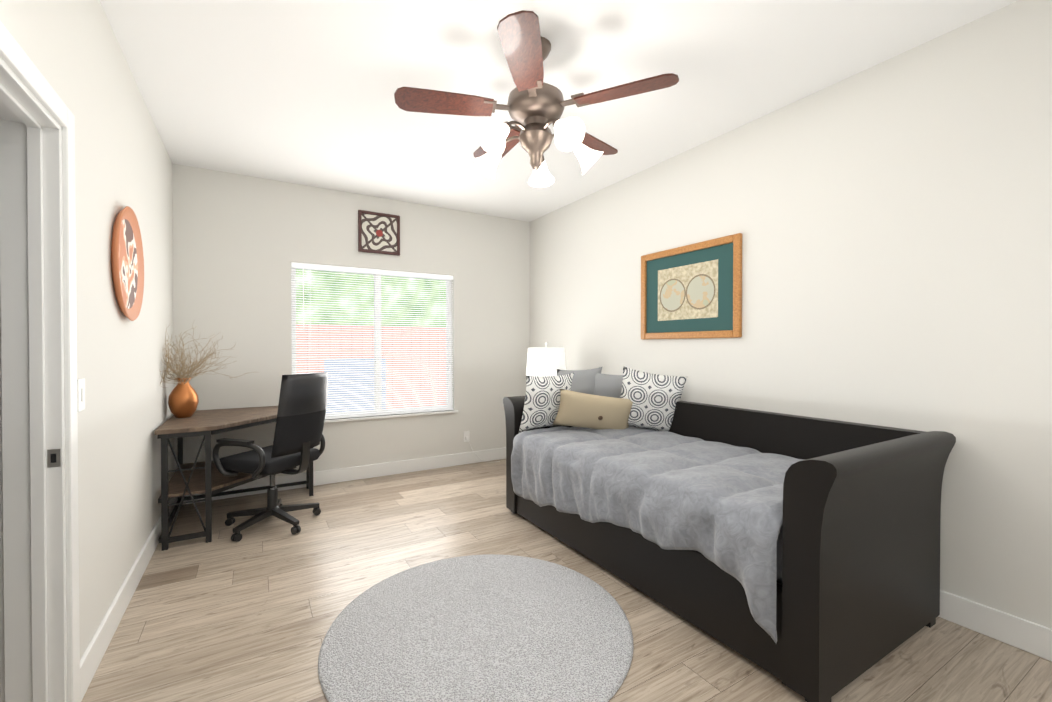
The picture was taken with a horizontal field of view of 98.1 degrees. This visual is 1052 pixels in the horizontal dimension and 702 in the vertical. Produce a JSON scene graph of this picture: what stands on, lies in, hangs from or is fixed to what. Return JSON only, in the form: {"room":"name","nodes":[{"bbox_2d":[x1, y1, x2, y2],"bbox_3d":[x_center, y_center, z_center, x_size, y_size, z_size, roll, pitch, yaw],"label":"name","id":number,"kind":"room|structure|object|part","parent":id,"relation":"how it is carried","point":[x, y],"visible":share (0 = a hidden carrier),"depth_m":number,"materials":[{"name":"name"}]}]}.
{"room":"bedroom","nodes":[
{"label":"bedroom","id":0,"kind":"room"},
{"bbox_2d":[0,0,174,659],"bbox_3d":[-1.480,-0.107,1.253,0.140,2.770,5.610,0,1,-31],"label":"wall","id":1,"kind":"structure","parent":0,"point":[72,49],"depth_m":2.05,"materials":[{"name":"white paint"}]},
{"bbox_2d":[0,21,79,701],"bbox_3d":[-1.419,0.224,1.153,0.176,2.110,1.010,0,1,-31],"label":"door frame","id":2,"kind":"structure","parent":1,"relation":"attached to","point":[32,423],"depth_m":1.51,"materials":[{"name":"white wood"}]},
{"bbox_2d":[47,449,60,467],"bbox_3d":[-1.588,0.360,1.536,0.032,0.060,0.002,0,1,-31],"label":"strike plate","id":3,"kind":"object","parent":1,"relation":"attached to","point":[57,452],"visible":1,"depth_m":1.54,"materials":[{"name":"silver metal"}]},
{"bbox_2d":[77,378,84,411],"bbox_3d":[-1.663,0.164,1.708,0.010,0.120,0.075,0,1,-31],"label":"light switch","id":4,"kind":"object","parent":1,"relation":"attached to","point":[80,394],"visible":0.96,"depth_m":1.69,"materials":[{"name":"white plastic"}]},
{"bbox_2d":[111,206,143,320],"bbox_3d":[-2.007,-0.437,2.304,0.034,0.570,0.570,0,1,-31],"label":"art","id":5,"kind":"object","parent":1,"relation":"attached to","point":[127,259],"visible":1,"depth_m":2.31,"materials":[{"name":"ceramic"}]},
{"bbox_2d":[80,496,177,701],"bbox_3d":[-2.222,1.200,2.665,0.016,0.130,2.385,0,1,-31],"label":"baseboard","id":6,"kind":"structure","parent":1,"relation":"attached to","point":[96,649],"depth_m":2.08,"materials":[{"name":"white wood"}]},
{"bbox_2d":[172,163,529,478],"bbox_3d":[-1.441,-0.139,4.622,3.655,2.770,0.140,0,1,-31],"label":"wall","id":7,"kind":"structure","parent":0,"point":[241,243],"depth_m":4.26,"materials":[{"name":"white paint"}]},
{"bbox_2d":[183,447,505,503],"bbox_3d":[-1.419,1.182,4.554,3.330,0.130,0.020,0,1,-31],"label":"baseboard","id":8,"kind":"structure","parent":7,"relation":"attached to","point":[323,477],"depth_m":4.49,"materials":[{"name":"white wood"}]},
{"bbox_2d":[291,267,451,416],"bbox_3d":[-1.499,-0.084,4.617,1.570,1.460,0.060,0,1,-31],"label":"window","id":9,"kind":"structure","parent":7,"relation":"in","point":[448,284],"depth_m":4.59,"materials":[{"name":"white plastic"}]},
{"bbox_2d":[291,262,452,418],"bbox_3d":[-1.465,-0.084,4.559,1.562,1.454,0.058,0,1,-31],"label":"window blinds","id":10,"kind":"object","parent":9,"relation":"attached to","point":[372,271],"visible":0.88,"depth_m":4.54,"materials":[{"name":"white plastic"}]},
{"bbox_2d":[358,210,399,255],"bbox_3d":[-1.447,-1.163,4.510,0.400,0.400,0.030,0,1,-31],"label":"art","id":11,"kind":"object","parent":7,"relation":"attached to","point":[378,233],"visible":0.96,"depth_m":4.50,"materials":[{"name":"brown wood"}]},
{"bbox_2d":[324,410,457,422],"bbox_3d":[-1.462,0.658,4.562,1.640,0.022,0.105,0,1,-31],"label":"window sill","id":12,"kind":"structure","parent":7,"relation":"attached to","point":[382,416],"depth_m":4.56,"materials":[{"name":"white"}]},
{"bbox_2d":[463,431,468,441],"bbox_3d":[-0.650,0.940,5.009,0.070,0.115,0.022,0,1,-31],"label":"electrical outlet","id":13,"kind":"object","parent":7,"relation":"attached to","point":[465,435],"visible":0.98,"depth_m":5.01,"materials":[{"name":"white plastic"}]},
{"bbox_2d":[100,0,1017,221],"bbox_3d":[-0.965,-1.541,2.244,5.255,0.080,7.090,0,1,-31],"label":"ceiling","id":14,"kind":"structure","parent":0,"point":[302,92],"depth_m":2.47,"materials":[{"name":"white paint"}]},
{"bbox_2d":[394,10,678,187],"bbox_3d":[0.029,-1.194,2.296,1.293,0.615,1.249,0,1,-31],"label":"ceiling fan","id":15,"kind":"object","parent":14,"relation":"hanging from","point":[535,105],"visible":1,"depth_m":2.13,"materials":[{"name":"brown wood"}]},
{"bbox_2d":[81,459,1051,701],"bbox_3d":[-0.965,1.298,2.271,5.255,0.060,7.090,0,1,-31],"label":"floor","id":16,"kind":"structure","parent":0,"point":[254,612],"depth_m":2.19,"materials":[{"name":"brown wood"}]},
{"bbox_2d":[155,406,312,550],"bbox_3d":[-2.155,0.874,3.530,0.978,0.765,0.978,0,1,-31],"label":"desk","id":17,"kind":"object","parent":16,"relation":"on","point":[208,479],"visible":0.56,"depth_m":3.12,"materials":[{"name":"brown wood"}]},
{"bbox_2d":[159,322,251,417],"bbox_3d":[-2.379,0.130,3.494,0.586,0.724,0.685,0,1,-31],"label":"vase","id":18,"kind":"object","parent":17,"relation":"on","point":[183,400],"visible":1,"depth_m":3.35,"materials":[{"name":"orange metal"}]},
{"bbox_2d":[160,461,251,498],"bbox_3d":[-2.168,0.925,3.534,0.918,0.018,0.918,0,1,-31],"label":"shelf","id":19,"kind":"object","parent":17,"relation":"attached to","point":[176,485],"depth_m":3.24,"materials":[{"name":"brown wood"}]},
{"bbox_2d":[212,372,327,541],"bbox_3d":[-1.808,0.707,3.308,0.688,1.102,0.667,0,1,17],"label":"office chair","id":20,"kind":"object","parent":16,"relation":"on","point":[300,420],"visible":1,"depth_m":3.14,"materials":[{"name":"black leather"}]},
{"bbox_3d":[-1.838,0.726,3.310,0.440,0.268,0.602,0,1,17],"label":"arm","id":21,"kind":"part","parent":20,"relation":"part of"},
{"bbox_3d":[-1.854,0.783,3.315,0.470,0.090,0.490,0,1,17],"label":"seat","id":22,"kind":"part","parent":20,"relation":"part of","materials":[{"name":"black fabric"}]},
{"bbox_3d":[-1.840,0.994,3.313,0.056,0.270,0.056,0,1,17],"label":"stem","id":23,"kind":"part","parent":20,"relation":"part of","materials":[{"name":"silver metal"}]},
{"bbox_3d":[-1.698,0.791,3.393,0.423,0.673,0.440,0,1,17],"label":"frame","id":24,"kind":"part","parent":20,"relation":"part of","materials":[{"name":"black metal"}]},
{"bbox_2d":[318,554,632,701],"bbox_3d":[-0.209,1.260,2.122,1.380,0.012,1.380,0,1,-31],"label":"rug","id":25,"kind":"object","parent":16,"relation":"on","point":[491,628],"visible":0.98,"depth_m":2.00,"materials":[{"name":"grey carpet"}]},
{"bbox_2d":[503,367,955,701],"bbox_3d":[0.860,0.692,2.825,1.138,1.142,2.399,0,1,-31],"label":"daybed","id":26,"kind":"object","parent":16,"relation":"on","point":[800,555],"visible":1,"depth_m":2.05,"materials":[{"name":"black leather"}]},
{"bbox_3d":[0.324,0.788,3.797,1.065,0.862,0.182,0,1,-31],"label":"arm","id":27,"kind":"part","parent":26,"relation":"part of"},
{"bbox_2d":[519,373,573,431],"bbox_3d":[0.161,0.390,3.486,0.450,0.450,0.150,-1,16,-34],"label":"pillow","id":28,"kind":"object","parent":26,"relation":"on","point":[539,411],"depth_m":3.40,"materials":[{"name":"white fabric"}]},
{"bbox_2d":[550,367,601,427],"bbox_3d":[0.409,0.368,3.674,0.480,0.480,0.150,-1,13,-35],"label":"pillow","id":29,"kind":"object","parent":26,"relation":"on","point":[589,381],"depth_m":3.59,"materials":[{"name":"grey fabric"}]},
{"bbox_2d":[594,373,622,397],"bbox_3d":[0.700,0.402,3.772,0.460,0.460,0.140,4,11,-11],"label":"pillow","id":30,"kind":"object","parent":26,"relation":"on","point":[607,385],"depth_m":3.69,"materials":[{"name":"grey fabric"}]},
{"bbox_2d":[620,367,686,430],"bbox_3d":[0.930,0.380,3.444,0.470,0.470,0.150,9,13,8],"label":"pillow","id":31,"kind":"object","parent":26,"relation":"on","point":[650,402],"depth_m":3.38,"materials":[{"name":"white fabric"}]},
{"bbox_2d":[511,426,802,642],"bbox_3d":[0.824,0.835,2.805,1.054,0.495,2.011,0,1,-31],"label":"comforter","id":32,"kind":"object","parent":26,"relation":"on","point":[701,512],"depth_m":2.30,"materials":[{"name":"grey fabric"}]},
{"bbox_3d":[0.880,0.775,2.838,0.930,0.233,2.023,0,1,-31],"label":"mattress","id":33,"kind":"part","parent":26,"relation":"part of","materials":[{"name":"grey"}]},
{"bbox_3d":[1.458,0.806,1.893,1.065,0.862,0.182,0,1,-31],"label":"arm","id":34,"kind":"part","parent":26,"relation":"part of"},
{"bbox_3d":[0.197,0.938,4.427,0.480,0.620,0.448,0,1,-31],"label":"nightstand","id":35,"kind":"object","parent":16,"relation":"on","visible":0},
{"bbox_2d":[526,342,565,376],"bbox_3d":[0.195,0.271,4.424,0.390,0.715,0.390,0,1,-31],"label":"table lamp","id":36,"kind":"object","parent":35,"relation":"on","point":[542,362],"visible":0.5,"depth_m":4.26,"materials":[{"name":"white fabric"}]},
{"bbox_2d":[530,0,1051,628],"bbox_3d":[1.576,-0.123,2.991,0.140,2.770,5.750,0,1,-31],"label":"wall","id":37,"kind":"structure","parent":0,"point":[890,220],"depth_m":2.33,"materials":[{"name":"white paint"}]},
{"bbox_2d":[641,233,741,339],"bbox_3d":[1.205,-0.443,3.442,0.032,0.700,0.910,0,1,-31],"label":"frame","id":38,"kind":"object","parent":37,"relation":"attached to","point":[692,291],"visible":1,"depth_m":3.37,"materials":[{"name":"brown wood"}]},
{"bbox_2d":[938,590,1051,660],"bbox_3d":[1.472,1.196,3.023,0.016,0.130,5.610,0,1,-31],"label":"baseboard","id":39,"kind":"structure","parent":37,"relation":"attached to","point":[1021,633],"depth_m":2.00,"materials":[{"name":"white wood"}]},
{"label":"outside","id":40,"kind":"structure","parent":0,"visible":0},
{"bbox_2d":[296,269,445,412],"bbox_3d":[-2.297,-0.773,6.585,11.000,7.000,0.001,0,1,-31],"label":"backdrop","id":41,"kind":"structure","parent":40,"point":[416,295],"depth_m":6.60,"materials":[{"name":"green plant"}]}
]}

